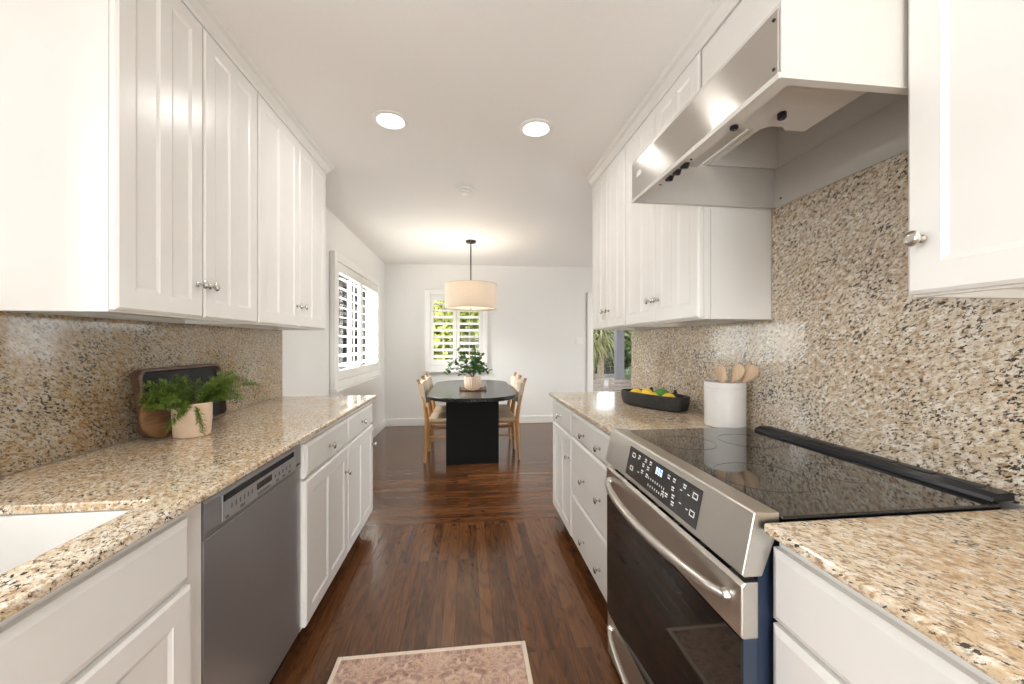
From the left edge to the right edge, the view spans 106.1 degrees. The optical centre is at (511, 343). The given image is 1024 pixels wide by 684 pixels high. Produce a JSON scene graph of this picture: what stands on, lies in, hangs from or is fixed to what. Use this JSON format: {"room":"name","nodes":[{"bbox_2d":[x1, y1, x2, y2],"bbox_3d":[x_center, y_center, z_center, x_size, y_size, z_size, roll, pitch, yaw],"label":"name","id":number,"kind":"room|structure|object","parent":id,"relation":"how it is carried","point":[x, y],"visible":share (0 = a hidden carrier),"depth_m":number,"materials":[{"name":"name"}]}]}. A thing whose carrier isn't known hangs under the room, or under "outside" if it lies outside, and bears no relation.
{"room":"kitchen","nodes":[
{"label":"kitchen","id":0,"kind":"room"},
{"bbox_2d":[0,208,383,477],"bbox_3d":[-1.558,0.025,1.784,0.140,2.510,8.580,0,0,-7],"label":"wall","id":1,"kind":"structure","parent":0,"point":[305,353],"depth_m":3.45,"materials":[{"name":"paint"}]},
{"bbox_2d":[0,0,256,323],"bbox_3d":[-1.276,-0.657,1.417,0.335,1.138,0.730,0,0,-7],"label":"upper cabinet","id":2,"kind":"object","parent":1,"relation":"attached to","point":[128,135],"visible":1,"depth_m":1.10,"materials":[{"name":"white paint"}]},
{"bbox_2d":[0,311,281,476],"bbox_3d":[-1.368,0.139,0.800,0.012,0.451,3.700,0,0,-7],"label":"backsplash","id":3,"kind":"structure","parent":1,"relation":"attached to","point":[66,391],"depth_m":1.29,"materials":[{"name":"stone"}]},
{"bbox_2d":[181,0,334,174],"bbox_3d":[-1.316,-1.202,1.859,0.338,0.054,1.692,0,0,-7],"label":"trim","id":4,"kind":"structure","parent":1,"relation":"attached to","point":[203,11],"depth_m":1.70,"materials":[{"name":"white paint"}]},
{"bbox_2d":[243,93,325,329],"bbox_3d":[-1.367,-0.657,2.212,0.335,1.138,0.866,0,0,-7],"label":"upper cabinet","id":5,"kind":"object","parent":1,"relation":"attached to","point":[291,185],"visible":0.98,"depth_m":2.10,"materials":[{"name":"white paint"}]},
{"bbox_2d":[339,273,369,369],"bbox_3d":[-1.881,-0.210,4.475,0.050,1.140,1.680,0,0,-7],"label":"window","id":6,"kind":"structure","parent":1,"relation":"in","point":[342,303],"depth_m":4.46,"materials":[{"name":"white paint"}]},
{"bbox_2d":[329,251,381,392],"bbox_3d":[-1.769,-0.199,4.488,0.113,1.322,1.870,0,0,-7],"label":"plantation shutter","id":7,"kind":"object","parent":6,"relation":"attached to","point":[340,380],"visible":1,"depth_m":4.10,"materials":[{"name":"white paint"}]},
{"bbox_2d":[373,419,384,437],"bbox_3d":[-1.764,1.222,4.272,0.014,0.114,3.270,0,0,-7],"label":"baseboard","id":8,"kind":"structure","parent":1,"relation":"attached to","point":[379,427],"depth_m":5.46,"materials":[{"name":"white paint"}]},
{"bbox_2d":[171,400,212,438],"bbox_3d":[-1.265,0.299,1.524,0.128,0.130,0.128,0,0,-7],"label":"pot","id":9,"kind":"object","parent":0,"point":[186,427],"depth_m":1.48,"materials":[{"name":"ceramic"}]},
{"bbox_2d":[271,423,621,683],"bbox_3d":[1.272,1.330,2.078,6.000,0.100,8.640,0,0,-7],"label":"floor","id":10,"kind":"structure","parent":0,"point":[455,555],"depth_m":2.12,"materials":[{"name":"brown wood"}]},
{"bbox_2d":[0,503,200,683],"bbox_3d":[-1.001,0.834,0.457,0.625,0.891,1.015,0,0,-7],"label":"base cabinet","id":11,"kind":"object","parent":10,"relation":"on","point":[133,617],"visible":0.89,"depth_m":0.74,"materials":[{"name":"white paint"}]},
{"bbox_2d":[201,444,300,683],"bbox_3d":[-1.096,0.844,1.251,0.546,0.871,0.578,0,0,-7],"label":"dishwasher","id":12,"kind":"object","parent":10,"relation":"on","point":[250,528],"visible":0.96,"depth_m":1.22,"materials":[{"name":"silver metal"}]},
{"bbox_2d":[288,402,376,650],"bbox_3d":[-1.190,0.834,2.108,0.625,0.891,1.137,0,0,-7],"label":"base cabinet","id":13,"kind":"object","parent":10,"relation":"on","point":[336,468],"visible":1,"depth_m":1.89,"materials":[{"name":"white paint"}]},
{"bbox_2d":[0,395,375,621],"bbox_3d":[-1.052,0.376,0.836,0.623,0.022,3.700,0,0,-7],"label":"countertop","id":14,"kind":"structure","parent":13,"relation":"on","point":[160,480],"depth_m":1.03,"materials":[{"name":"stone"}]},
{"bbox_2d":[0,509,131,574],"bbox_3d":[-1.013,0.492,0.491,0.468,0.207,0.806,0,0,-7],"label":"sink","id":15,"kind":"object","parent":14,"relation":"in","point":[23,537],"visible":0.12,"depth_m":0.87,"materials":[{"name":"white ceramic"}]},
{"bbox_2d":[139,402,171,437],"bbox_3d":[-1.351,0.283,1.478,0.039,0.157,0.158,0,0,-1],"label":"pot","id":16,"kind":"object","parent":14,"relation":"on","point":[151,422],"visible":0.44,"depth_m":1.45,"materials":[{"name":"brown wood"}]},
{"bbox_2d":[131,363,226,437],"bbox_3d":[-1.419,0.230,1.677,0.068,0.263,0.485,0,0,-7],"label":"serving tray","id":17,"kind":"object","parent":14,"relation":"on","point":[195,372],"visible":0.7,"depth_m":1.62,"materials":[{"name":"brown wood"}]},
{"bbox_2d":[137,369,259,438],"bbox_3d":[-1.239,0.236,1.584,0.276,0.256,0.544,0,0,3],"label":"potted fern","id":18,"kind":"object","parent":14,"relation":"on","point":[190,417],"visible":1,"depth_m":1.47,"materials":[{"name":"plant"}]},
{"bbox_2d":[327,641,532,683],"bbox_3d":[-0.202,1.275,0.536,0.766,0.008,2.148,0,0,-7],"label":"runner rug","id":19,"kind":"object","parent":10,"relation":"on","point":[506,662],"visible":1,"depth_m":1.51,"materials":[{"name":"beige fabric"}]},
{"bbox_2d":[416,376,445,462],"bbox_3d":[-0.777,0.832,4.345,0.539,0.895,0.455,0,0,-7],"label":"dining chair","id":20,"kind":"object","parent":10,"relation":"on","point":[435,418],"visible":0.61,"depth_m":4.13,"materials":[{"name":"brown wood"}]},
{"bbox_2d":[423,373,445,447],"bbox_3d":[-0.832,0.832,4.822,0.539,0.895,0.455,0,0,-7],"label":"dining chair","id":21,"kind":"object","parent":10,"relation":"on","point":[439,408],"visible":0.27,"depth_m":4.89,"materials":[{"name":"brown wood"}]},
{"bbox_2d":[427,380,516,464],"bbox_3d":[-0.480,0.905,4.635,0.950,0.748,1.900,0,0,-7],"label":"dining table","id":22,"kind":"object","parent":10,"relation":"on","point":[472,417],"visible":0.91,"depth_m":4.08,"materials":[{"name":"black wood"}]},
{"bbox_2d":[459,385,485,390],"bbox_3d":[-0.445,0.510,4.366,0.300,0.040,0.244,0,0,-7],"label":"serving tray","id":23,"kind":"object","parent":22,"relation":"on","point":[460,387],"visible":0.98,"depth_m":4.27,"materials":[{"name":"brown wood"}]},
{"bbox_2d":[443,347,492,388],"bbox_3d":[-0.501,0.281,4.371,0.572,0.464,0.234,0,0,-7],"label":"potted plant","id":24,"kind":"object","parent":23,"relation":"on","point":[470,382],"visible":0.98,"depth_m":4.35,"materials":[{"name":"green plant"}]},
{"bbox_2d":[499,372,518,443],"bbox_3d":[-0.180,0.832,4.896,0.539,0.895,0.455,0,0,-7],"label":"dining chair","id":25,"kind":"object","parent":10,"relation":"on","point":[502,407],"visible":0.33,"depth_m":5.01,"materials":[{"name":"brown wood"}]},
{"bbox_2d":[499,375,526,459],"bbox_3d":[-0.126,0.832,4.419,0.539,0.895,0.455,0,0,-7],"label":"dining chair","id":26,"kind":"object","parent":10,"relation":"on","point":[508,416],"visible":0.55,"depth_m":4.23,"materials":[{"name":"brown wood"}]},
{"bbox_2d":[553,399,573,536],"bbox_3d":[0.616,0.834,2.605,0.644,0.891,0.508,0,0,-7],"label":"base cabinet","id":27,"kind":"object","parent":10,"relation":"on","point":[562,415],"visible":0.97,"depth_m":2.53,"materials":[{"name":"white paint"}]},
{"bbox_2d":[572,412,610,601],"bbox_3d":[0.687,0.834,1.983,0.644,0.891,0.740,0,0,-7],"label":"base cabinet","id":28,"kind":"object","parent":10,"relation":"on","point":[590,443],"visible":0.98,"depth_m":1.95,"materials":[{"name":"white paint"}]},
{"bbox_2d":[549,391,754,434],"bbox_3d":[0.661,0.376,2.248,0.636,0.022,1.283,0,0,-7],"label":"countertop","id":29,"kind":"structure","parent":28,"relation":"on","point":[607,411],"depth_m":1.97,"materials":[{"name":"stone"}]},
{"bbox_2d":[621,387,689,411],"bbox_3d":[0.805,0.314,2.198,0.176,0.101,0.434,0,0,-29],"label":"oval bowl","id":30,"kind":"object","parent":29,"relation":"on","point":[679,403],"visible":0.93,"depth_m":2.09,"materials":[{"name":"black wood"}]},
{"bbox_2d":[631,388,640,392],"bbox_3d":[0.744,0.303,2.308,0.065,0.062,0.087,0,0,-7],"label":"lemon","id":31,"kind":"object","parent":30,"relation":"in","point":[635,389],"visible":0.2,"depth_m":2.29,"materials":[{"name":"yellow food"}]},
{"bbox_2d":[641,388,651,393],"bbox_3d":[0.789,0.297,2.252,0.078,0.066,0.075,0,0,44],"label":"lemon","id":32,"kind":"object","parent":30,"relation":"in","point":[646,390],"visible":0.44,"depth_m":2.23,"materials":[{"name":"yellow food"}]},
{"bbox_2d":[653,388,668,395],"bbox_3d":[0.844,0.287,2.168,0.087,0.066,0.070,0,0,-7],"label":"lime","id":33,"kind":"object","parent":30,"relation":"in","point":[660,391],"visible":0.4,"depth_m":2.15,"materials":[{"name":"green food"}]},
{"bbox_2d":[662,393,674,396],"bbox_3d":[0.854,0.302,2.094,0.064,0.062,0.090,0,0,-7],"label":"lemon","id":34,"kind":"object","parent":30,"relation":"in","point":[665,394],"visible":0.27,"depth_m":2.08,"materials":[{"name":"yellow food"}]},
{"bbox_2d":[704,380,746,427],"bbox_3d":[0.940,0.267,1.703,0.167,0.194,0.167,0,0,-7],"label":"utensil crock","id":35,"kind":"object","parent":29,"relation":"on","point":[724,403],"visible":0.87,"depth_m":1.64,"materials":[{"name":"white ceramic"}]},
{"bbox_2d":[716,366,726,382],"bbox_3d":[0.943,0.225,1.715,0.013,0.250,0.094,0,0,-15],"label":"wooden spatula","id":36,"kind":"object","parent":35,"relation":"in","point":[720,371],"visible":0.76,"depth_m":1.72,"materials":[{"name":"brown wood"}]},
{"bbox_2d":[731,364,744,382],"bbox_3d":[0.952,0.220,1.683,0.020,0.263,0.127,0,0,-32],"label":"wooden spoon","id":37,"kind":"object","parent":35,"relation":"in","point":[738,370],"visible":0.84,"depth_m":1.65,"materials":[{"name":"brown wood"}]},
{"bbox_2d":[741,364,758,382],"bbox_3d":[0.981,0.222,1.686,0.167,0.261,0.020,0,0,42],"label":"wooden spoon","id":38,"kind":"object","parent":35,"relation":"in","point":[751,371],"visible":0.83,"depth_m":1.65,"materials":[{"name":"brown wood"}]},
{"bbox_2d":[605,426,1014,683],"bbox_3d":[0.725,0.808,1.210,0.737,0.942,0.794,0,0,-7],"label":"electric range","id":39,"kind":"object","parent":10,"relation":"on","point":[690,552],"visible":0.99,"depth_m":1.01,"materials":[{"name":"silver metal"}]},
{"bbox_2d":[628,427,1001,519],"bbox_3d":[0.774,0.360,1.216,0.534,0.007,0.794,0,0,-7],"label":"cooktop","id":40,"kind":"object","parent":39,"relation":"in","point":[792,477],"depth_m":1.01,"materials":[{"name":"black glass"}]},
{"bbox_2d":[773,542,999,683],"bbox_3d":[0.884,0.834,0.265,0.644,0.891,1.126,0,0,-7],"label":"base cabinet","id":41,"kind":"object","parent":10,"relation":"on","point":[825,631],"visible":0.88,"depth_m":0.65,"materials":[{"name":"white paint"}]},
{"bbox_2d":[764,508,1023,683],"bbox_3d":[0.901,0.376,0.165,0.634,0.022,1.322,0,0,-7],"label":"countertop","id":42,"kind":"structure","parent":41,"relation":"on","point":[956,578],"depth_m":0.62,"materials":[{"name":"stone"}]},
{"bbox_2d":[208,0,713,267],"bbox_3d":[1.268,-1.280,2.108,6.000,0.100,8.700,0,0,-7],"label":"ceiling","id":43,"kind":"structure","parent":0,"point":[465,75],"depth_m":1.95,"materials":[{"name":"paint"}]},
{"bbox_2d":[372,110,408,130],"bbox_3d":[-0.670,-1.226,2.128,0.196,0.008,0.196,0,0,-7],"label":"recessed light","id":44,"kind":"object","parent":43,"relation":"in","point":[390,120],"visible":1,"depth_m":2.12,"materials":[{"name":"white plastic"}]},
{"bbox_2d":[456,186,472,195],"bbox_3d":[-0.378,-1.209,3.077,0.136,0.042,0.136,0,0,-7],"label":"smoke detector","id":45,"kind":"object","parent":43,"relation":"attached to","point":[462,190],"visible":1,"depth_m":3.04,"materials":[{"name":"white plastic"}]},
{"bbox_2d":[444,240,496,310],"bbox_3d":[-0.495,-0.815,4.634,0.627,0.828,0.627,0,0,-7],"label":"pendant lamp","id":46,"kind":"object","parent":43,"relation":"hanging from","point":[460,295],"visible":1,"depth_m":4.38,"materials":[{"name":"beige fabric"}]},
{"bbox_2d":[447,306,493,309],"bbox_3d":[-0.495,-0.429,4.634,0.608,0.004,0.608,0,0,-7],"label":"diffuser","id":47,"kind":"object","parent":46,"relation":"attached to","point":[448,307],"depth_m":4.62,"materials":[{"name":"white"}]},
{"bbox_2d":[519,119,552,137],"bbox_3d":[0.138,-1.226,2.207,0.196,0.008,0.196,0,0,-7],"label":"recessed light","id":48,"kind":"object","parent":43,"relation":"in","point":[532,128],"visible":1,"depth_m":2.20,"materials":[{"name":"white plastic"}]},
{"bbox_2d":[384,263,592,418],"bbox_3d":[0.801,0.025,6.302,5.575,2.510,0.140,0,0,-7],"label":"wall","id":49,"kind":"structure","parent":0,"point":[538,318],"depth_m":6.14,"materials":[{"name":"paint"}]},
{"bbox_2d":[424,289,487,372],"bbox_3d":[-0.869,-0.189,6.011,0.990,1.282,0.110,0,0,-7],"label":"plantation shutter","id":50,"kind":"object","parent":49,"relation":"attached to","point":[431,295],"visible":0.59,"depth_m":5.98,"materials":[{"name":"white paint"}]},
{"bbox_2d":[385,415,554,426],"bbox_3d":[-0.372,1.222,6.089,3.194,0.114,0.015,0,0,-7],"label":"baseboard","id":51,"kind":"structure","parent":49,"relation":"attached to","point":[548,418],"depth_m":5.96,"materials":[{"name":"white paint"}]},
{"bbox_2d":[576,337,582,344],"bbox_3d":[1.095,-0.035,6.260,0.116,0.120,0.009,0,0,-7],"label":"light switch","id":52,"kind":"object","parent":49,"relation":"attached to","point":[579,340],"visible":1,"depth_m":6.26,"materials":[{"name":"white plastic"}]},
{"bbox_2d":[587,293,592,391],"bbox_3d":[2.281,0.230,6.446,2.140,2.100,0.130,0,0,-7],"label":"door frame","id":53,"kind":"structure","parent":49,"relation":"in","point":[589,295],"depth_m":6.26,"materials":[{"name":"white paint"}]},
{"bbox_2d":[635,92,1023,508],"bbox_3d":[1.263,0.025,0.447,0.120,2.510,5.000,0,0,-7],"label":"wall","id":54,"kind":"structure","parent":0,"point":[791,144],"depth_m":1.35,"materials":[{"name":"paint"}]},
{"bbox_2d":[593,146,637,329],"bbox_3d":[0.777,-0.661,2.592,0.356,1.129,0.598,0,0,-7],"label":"upper cabinet","id":55,"kind":"object","parent":54,"relation":"attached to","point":[609,189],"visible":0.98,"depth_m":2.52,"materials":[{"name":"white paint"}]},
{"bbox_2d":[586,0,741,185],"bbox_3d":[0.957,-1.202,0.926,0.359,0.054,4.022,0,0,-7],"label":"trim","id":56,"kind":"structure","parent":54,"relation":"attached to","point":[718,11],"depth_m":1.72,"materials":[{"name":"white paint"}]},
{"bbox_2d":[625,51,772,326],"bbox_3d":[0.862,-0.661,1.925,0.372,1.129,0.743,0,0,-7],"label":"upper cabinet","id":57,"kind":"object","parent":54,"relation":"attached to","point":[684,264],"visible":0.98,"depth_m":1.62,"materials":[{"name":"white paint"}]},
{"bbox_2d":[702,0,780,169],"bbox_3d":[0.952,-0.966,1.204,0.325,0.520,0.709,0,0,-7],"label":"upper cabinet","id":58,"kind":"object","parent":54,"relation":"attached to","point":[752,148],"visible":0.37,"depth_m":1.45,"materials":[{"name":"white paint"}]},
{"bbox_2d":[632,0,907,208],"bbox_3d":[0.810,-0.645,1.181,0.611,0.227,0.716,0,0,-7],"label":"range hood","id":59,"kind":"object","parent":58,"relation":"attached to","point":[807,60],"visible":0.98,"depth_m":0.99,"materials":[{"name":"silver metal"}]},
{"bbox_2d":[665,175,673,181],"bbox_3d":[0.519,-0.539,1.267,0.015,0.014,0.032,0,0,-7],"label":"rocker switch","id":60,"kind":"object","parent":59,"relation":"attached to","point":[668,178],"depth_m":1.26,"materials":[{"name":"black plastic"}]},
{"bbox_2d":[672,169,681,175],"bbox_3d":[0.524,-0.539,1.222,0.015,0.014,0.032,0,0,-7],"label":"rocker switch","id":61,"kind":"object","parent":59,"relation":"attached to","point":[675,172],"depth_m":1.22,"materials":[{"name":"black plastic"}]},
{"bbox_2d":[680,162,689,169],"bbox_3d":[0.529,-0.539,1.178,0.015,0.014,0.032,0,0,-7],"label":"rocker switch","id":62,"kind":"object","parent":59,"relation":"attached to","point":[683,165],"depth_m":1.17,"materials":[{"name":"black plastic"}]},
{"bbox_2d":[631,151,1023,505],"bbox_3d":[1.106,-0.089,1.234,0.014,0.907,3.400,0,0,-7],"label":"backsplash","id":63,"kind":"structure","parent":54,"relation":"attached to","point":[845,356],"depth_m":1.20,"materials":[{"name":"stone"}]},
{"bbox_2d":[903,0,1023,298],"bbox_3d":[1.031,-0.661,0.378,0.356,1.129,0.916,0,0,-7],"label":"upper cabinet","id":64,"kind":"object","parent":54,"relation":"attached to","point":[964,238],"visible":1,"depth_m":0.72,"materials":[{"name":"white paint"}]},
{"label":"outside","id":65,"kind":"structure","parent":0,"visible":0},
{"bbox_2d":[595,374,613,391],"bbox_3d":[3.261,1.465,15.471,70.000,0.130,90.000,0,0,-7],"label":"ground","id":66,"kind":"structure","parent":65,"point":[606,376],"depth_m":14.82,"materials":[{"name":"concrete"}]},
{"bbox_2d":[434,301,463,359],"bbox_3d":[-1.930,0.097,8.421,1.815,2.955,1.679,0,0,-1],"label":"shrub","id":67,"kind":"object","parent":66,"relation":"on","point":[436,307],"visible":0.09,"depth_m":8.07,"materials":[{"name":"green plant"}]},
{"bbox_2d":[439,301,478,359],"bbox_3d":[-0.786,-0.156,10.261,2.801,3.533,2.107,0,0,16],"label":"shrub","id":68,"kind":"object","parent":66,"relation":"on","point":[462,320],"visible":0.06,"depth_m":9.60,"materials":[{"name":"green plant"}]},
{"bbox_2d":[593,329,597,370],"bbox_3d":[2.235,-0.384,15.287,2.852,3.926,2.148,0,0,-7],"label":"tree","id":69,"kind":"object","parent":66,"relation":"on","point":[593,329],"visible":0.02,"depth_m":15.15,"materials":[{"name":"green plant"}]},
{"bbox_2d":[593,379,603,391],"bbox_3d":[1.516,1.040,7.597,0.420,0.720,0.550,0,0,-7],"label":"garden chair","id":70,"kind":"object","parent":66,"relation":"on","point":[601,381],"visible":0.11,"depth_m":7.34,"materials":[{"name":"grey wood"}]},
{"bbox_2d":[593,329,629,387],"bbox_3d":[2.631,0.321,12.004,2.228,2.165,1.862,0,0,-7],"label":"palm tree","id":71,"kind":"object","parent":66,"relation":"on","point":[599,336],"visible":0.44,"depth_m":11.78,"materials":[{"name":"green plant"}]},
{"bbox_2d":[595,330,630,373],"bbox_3d":[2.780,0.390,17.475,17.500,2.020,0.090,0,0,-7],"label":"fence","id":72,"kind":"object","parent":66,"relation":"on","point":[607,370],"visible":0.02,"depth_m":17.61,"materials":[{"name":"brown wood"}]},
{"bbox_2d":[604,330,631,374],"bbox_3d":[5.162,-0.301,15.946,2.992,3.733,2.264,0,0,-28],"label":"tree","id":73,"kind":"object","parent":66,"relation":"on","point":[627,349],"visible":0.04,"depth_m":15.52,"materials":[{"name":"green plant"}]},
{"bbox_2d":[612,330,625,390],"bbox_3d":[3.038,0.145,10.916,0.300,2.510,0.280,0,0,-7],"label":"patio post","id":74,"kind":"object","parent":66,"relation":"on","point":[618,334],"visible":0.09,"depth_m":10.82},
{"bbox_2d":[608,378,630,391],"bbox_3d":[2.072,1.040,7.660,0.500,0.720,0.550,0,0,-7],"label":"garden chair","id":75,"kind":"object","parent":66,"relation":"on","point":[611,386],"visible":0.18,"depth_m":7.39,"materials":[{"name":"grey wood"}]},
{"bbox_2d":[624,366,630,386],"bbox_3d":[3.681,1.070,11.908,0.903,0.746,0.912,0,0,-16],"label":"shrub","id":76,"kind":"object","parent":66,"relation":"on","point":[627,372],"visible":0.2,"depth_m":11.74,"materials":[{"name":"green plant"}]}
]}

